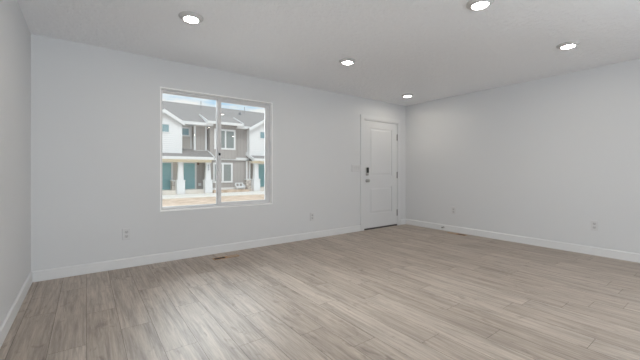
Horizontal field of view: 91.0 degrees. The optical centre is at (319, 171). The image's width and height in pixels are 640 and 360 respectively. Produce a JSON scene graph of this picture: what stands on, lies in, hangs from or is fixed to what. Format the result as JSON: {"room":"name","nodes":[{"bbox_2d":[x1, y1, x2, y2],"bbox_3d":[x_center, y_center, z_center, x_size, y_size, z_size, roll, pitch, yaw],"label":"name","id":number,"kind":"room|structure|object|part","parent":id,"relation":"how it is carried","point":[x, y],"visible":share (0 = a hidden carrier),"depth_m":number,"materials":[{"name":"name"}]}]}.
{"room":"empty living room","nodes":[
{"label":"empty living room","id":0,"kind":"room"},
{"bbox_2d":[0,0,30,325],"bbox_3d":[-0.462,-0.069,-0.256,0.170,2.560,8.540,0,0,-37],"label":"wall","id":1,"kind":"structure","parent":0,"point":[15,35],"depth_m":2.39,"materials":[{"name":"grey paint"}]},
{"bbox_2d":[0,272,31,347],"bbox_3d":[-0.383,1.037,-0.207,0.014,0.108,8.185,0,0,-37],"label":"baseboard","id":2,"kind":"structure","parent":1,"relation":"attached to","point":[8,321],"depth_m":2.31,"materials":[{"name":"white wood"}]},
{"bbox_2d":[31,34,405,270],"bbox_3d":[-0.517,-0.069,4.916,5.909,2.560,0.170,0,0,-37],"label":"wall","id":3,"kind":"structure","parent":0,"point":[95,111],"depth_m":3.64,"materials":[{"name":"grey paint"}]},
{"bbox_2d":[122,228,130,239],"bbox_3d":[-2.189,0.711,3.561,0.080,0.128,0.011,0,0,-37],"label":"outlet","id":4,"kind":"object","parent":3,"relation":"attached to","point":[126,233],"visible":1,"depth_m":3.56,"materials":[{"name":"grey plastic"}]},
{"bbox_2d":[161,89,268,209],"bbox_3d":[-1.374,-0.264,4.306,1.485,1.478,0.097,0,0,-37],"label":"window","id":5,"kind":"structure","parent":3,"relation":"in","point":[219,100],"depth_m":4.30,"materials":[{"name":"grey plastic"}]},
{"bbox_3d":[-1.674,-0.264,4.115,0.726,1.428,0.028,0,0,-37],"label":"fixed sash","id":6,"kind":"part","parent":5,"relation":"part of","materials":[{"name":"clear glass"}]},
{"bbox_3d":[-1.095,-0.264,4.501,0.754,1.428,0.032,0,0,-37],"label":"sliding sash","id":7,"kind":"part","parent":5,"relation":"part of","materials":[{"name":"clear glass"}]},
{"bbox_2d":[160,87,272,211],"bbox_3d":[-1.358,-0.264,4.284,1.509,1.502,0.162,0,0,-37],"label":"trim","id":8,"kind":"structure","parent":3,"relation":"attached to","point":[164,88],"depth_m":4.48,"materials":[{"name":"white wood"}]},
{"bbox_2d":[31,219,405,281],"bbox_3d":[-0.530,1.037,4.792,5.738,0.108,0.014,0,0,-37],"label":"baseboard","id":9,"kind":"structure","parent":3,"relation":"attached to","point":[68,271],"depth_m":3.85,"materials":[{"name":"white wood"}]},
{"bbox_2d":[310,212,313,220],"bbox_3d":[-0.125,0.734,5.094,0.080,0.128,0.011,0,0,-37],"label":"outlet","id":10,"kind":"object","parent":3,"relation":"attached to","point":[311,214],"visible":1,"depth_m":5.09,"materials":[{"name":"grey plastic"}]},
{"bbox_2d":[360,114,399,230],"bbox_3d":[1.186,0.027,6.066,1.110,2.128,0.014,0,0,-37],"label":"trim","id":11,"kind":"structure","parent":3,"relation":"attached to","point":[362,117],"depth_m":5.77,"materials":[{"name":"white wood"}]},
{"bbox_2d":[364,119,397,229],"bbox_3d":[1.161,0.061,6.109,0.953,2.059,0.216,0,0,-37],"label":"door","id":12,"kind":"structure","parent":3,"relation":"in","point":[380,137],"depth_m":6.07,"materials":[{"name":"white painted wood"}]},
{"bbox_2d":[0,224,639,359],"bbox_3d":[1.910,1.151,1.506,5.739,0.120,8.200,0,0,-37],"label":"floor","id":13,"kind":"structure","parent":0,"point":[405,291],"depth_m":2.58,"materials":[{"name":"brown wood"}]},
{"bbox_2d":[212,254,238,259],"bbox_3d":[-1.189,1.089,3.985,0.320,0.004,0.085,0,0,-37],"label":"floor vent","id":14,"kind":"object","parent":13,"relation":"in","point":[236,255],"visible":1,"depth_m":3.97,"materials":[{"name":"brown metal"}]},
{"bbox_2d":[17,0,639,105],"bbox_3d":[1.910,-1.409,1.506,6.079,0.120,8.540,0,0,-37],"label":"ceiling","id":15,"kind":"structure","parent":0,"point":[429,50],"depth_m":3.15,"materials":[{"name":"white paint"}]},
{"bbox_2d":[178,11,203,22],"bbox_3d":[-1.127,-1.336,2.754,0.204,0.025,0.204,0,0,-37],"label":"recessed light","id":16,"kind":"object","parent":15,"relation":"in","point":[190,17],"visible":1,"depth_m":2.71,"materials":[{"name":"grey plastic"}]},
{"bbox_2d":[339,58,355,64],"bbox_3d":[0.337,-1.336,3.849,0.204,0.025,0.204,0,0,-37],"label":"recessed light","id":17,"kind":"object","parent":15,"relation":"in","point":[346,61],"visible":1,"depth_m":3.80,"materials":[{"name":"grey plastic"}]},
{"bbox_2d":[402,94,412,96],"bbox_3d":[1.552,-1.336,5.581,0.204,0.025,0.204,0,0,-37],"label":"recessed light","id":18,"kind":"object","parent":15,"relation":"in","point":[403,95],"visible":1,"depth_m":5.53,"materials":[{"name":"grey plastic"}]},
{"bbox_2d":[466,0,494,9],"bbox_3d":[1.282,-1.336,2.521,0.204,0.025,0.204,0,0,-37],"label":"recessed light","id":19,"kind":"object","parent":15,"relation":"in","point":[472,4],"visible":1,"depth_m":2.50,"materials":[{"name":"grey plastic"}]},
{"bbox_2d":[556,41,579,48],"bbox_3d":[2.642,-1.336,3.353,0.204,0.025,0.204,0,0,-37],"label":"recessed light","id":20,"kind":"object","parent":15,"relation":"in","point":[570,44],"visible":1,"depth_m":3.31,"materials":[{"name":"grey"}]},
{"bbox_2d":[406,58,639,253],"bbox_3d":[4.333,-0.069,3.200,0.170,2.560,8.370,0,0,-37],"label":"wall","id":21,"kind":"structure","parent":0,"point":[545,158],"depth_m":4.59,"materials":[{"name":"grey paint"}]},
{"bbox_2d":[451,207,455,213],"bbox_3d":[2.399,0.705,5.651,0.011,0.128,0.080,0,0,-37],"label":"outlet","id":22,"kind":"object","parent":21,"relation":"attached to","point":[453,209],"visible":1,"depth_m":5.65,"materials":[{"name":"grey plastic"}]},
{"bbox_2d":[406,219,639,262],"bbox_3d":[4.213,1.037,3.207,0.014,0.108,8.185,0,0,-37],"label":"baseboard","id":23,"kind":"structure","parent":21,"relation":"attached to","point":[609,253],"depth_m":4.58,"materials":[{"name":"white wood"}]},
{"bbox_2d":[590,220,598,230],"bbox_3d":[3.562,0.705,4.085,0.011,0.128,0.080,0,0,-37],"label":"outlet","id":24,"kind":"object","parent":21,"relation":"attached to","point":[594,225],"visible":1,"depth_m":4.08,"materials":[{"name":"grey plastic"}]},
{"label":"outside","id":25,"kind":"structure","parent":0,"visible":0},
{"bbox_2d":[162,191,263,206],"bbox_3d":[-26.647,1.891,60.298,150.000,0.300,119.750,0,0,-37],"label":"ground","id":26,"kind":"structure","parent":25,"point":[202,200],"depth_m":18.72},
{"bbox_2d":[162,101,263,194],"bbox_3d":[-10.009,-2.294,29.512,30.000,8.070,10.620,0,0,-37],"label":"townhouse","id":27,"kind":"structure","parent":26,"relation":"on","point":[188,130],"depth_m":25.64,"materials":[{"name":"grey wood"}]},
{"bbox_3d":[-11.347,-3.149,22.919,0.610,0.540,0.030,0,0,-37],"label":"pane","id":28,"kind":"part","parent":27,"relation":"part of","materials":[{"name":"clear glass"}]},
{"bbox_3d":[-11.881,0.396,24.117,0.860,2.050,0.050,0,0,-37],"label":"door","id":29,"kind":"part","parent":27,"relation":"part of","materials":[{"name":"teal wood"}]},
{"bbox_3d":[-11.875,0.331,24.109,1.120,2.200,0.070,0,0,-37],"label":"door casing","id":30,"kind":"part","parent":27,"relation":"part of","materials":[{"name":"white wood"}]},
{"bbox_3d":[-10.871,-1.169,24.886,1.500,5.180,0.020,0,0,-37],"label":"light siding panel","id":31,"kind":"part","parent":27,"relation":"part of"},
{"bbox_3d":[-10.689,-3.134,25.002,0.490,0.510,0.030,0,0,-37],"label":"pane","id":32,"kind":"part","parent":27,"relation":"part of","materials":[{"name":"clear glass"}]},
{"bbox_3d":[-10.462,0.396,25.171,0.855,2.050,0.050,0,0,-37],"label":"door","id":33,"kind":"part","parent":27,"relation":"part of","materials":[{"name":"teal wood"}]},
{"bbox_3d":[-10.456,0.331,25.163,1.115,2.200,0.070,0,0,-37],"label":"door casing","id":34,"kind":"part","parent":27,"relation":"part of","materials":[{"name":"white"}]},
{"bbox_3d":[-10.187,-2.619,25.132,2.170,2.100,0.440,0,0,-37],"label":"wall trim","id":35,"kind":"part","parent":27,"relation":"part of","materials":[{"name":"white wood"}]},
{"bbox_3d":[-8.087,0.126,26.212,1.370,1.390,0.030,0,0,-37],"label":"pane","id":36,"kind":"part","parent":27,"relation":"part of","materials":[{"name":"clear glass"}]},
{"bbox_3d":[-7.874,-2.629,26.059,1.510,1.400,0.030,0,0,-37],"label":"pane","id":37,"kind":"part","parent":27,"relation":"part of","materials":[{"name":"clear glass"}]},
{"bbox_3d":[-5.290,0.396,29.012,0.860,2.050,0.050,0,0,-37],"label":"door","id":38,"kind":"part","parent":27,"relation":"part of","materials":[{"name":"teal wood"}]},
{"bbox_2d":[213,189,248,192],"bbox_3d":[-7.437,1.641,25.923,2.950,0.220,1.150,0,0,-37],"label":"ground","id":39,"kind":"structure","parent":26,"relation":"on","point":[227,190],"depth_m":25.70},
{"bbox_2d":[235,183,245,189],"bbox_3d":[-6.757,1.251,26.584,0.810,0.560,0.440,0,0,-37],"label":"bench","id":40,"kind":"object","parent":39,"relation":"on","point":[243,185],"visible":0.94,"depth_m":26.62,"materials":[{"name":"white"}]},
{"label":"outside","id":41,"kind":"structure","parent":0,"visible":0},
{"bbox_2d":[162,191,263,198],"bbox_3d":[-2.036,1.741,27.163,150.000,0.100,3.100,0,0,-37],"label":"sidewalk","id":42,"kind":"structure","parent":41,"point":[178,196],"depth_m":22.87,"materials":[{"name":"concrete"}]}
]}

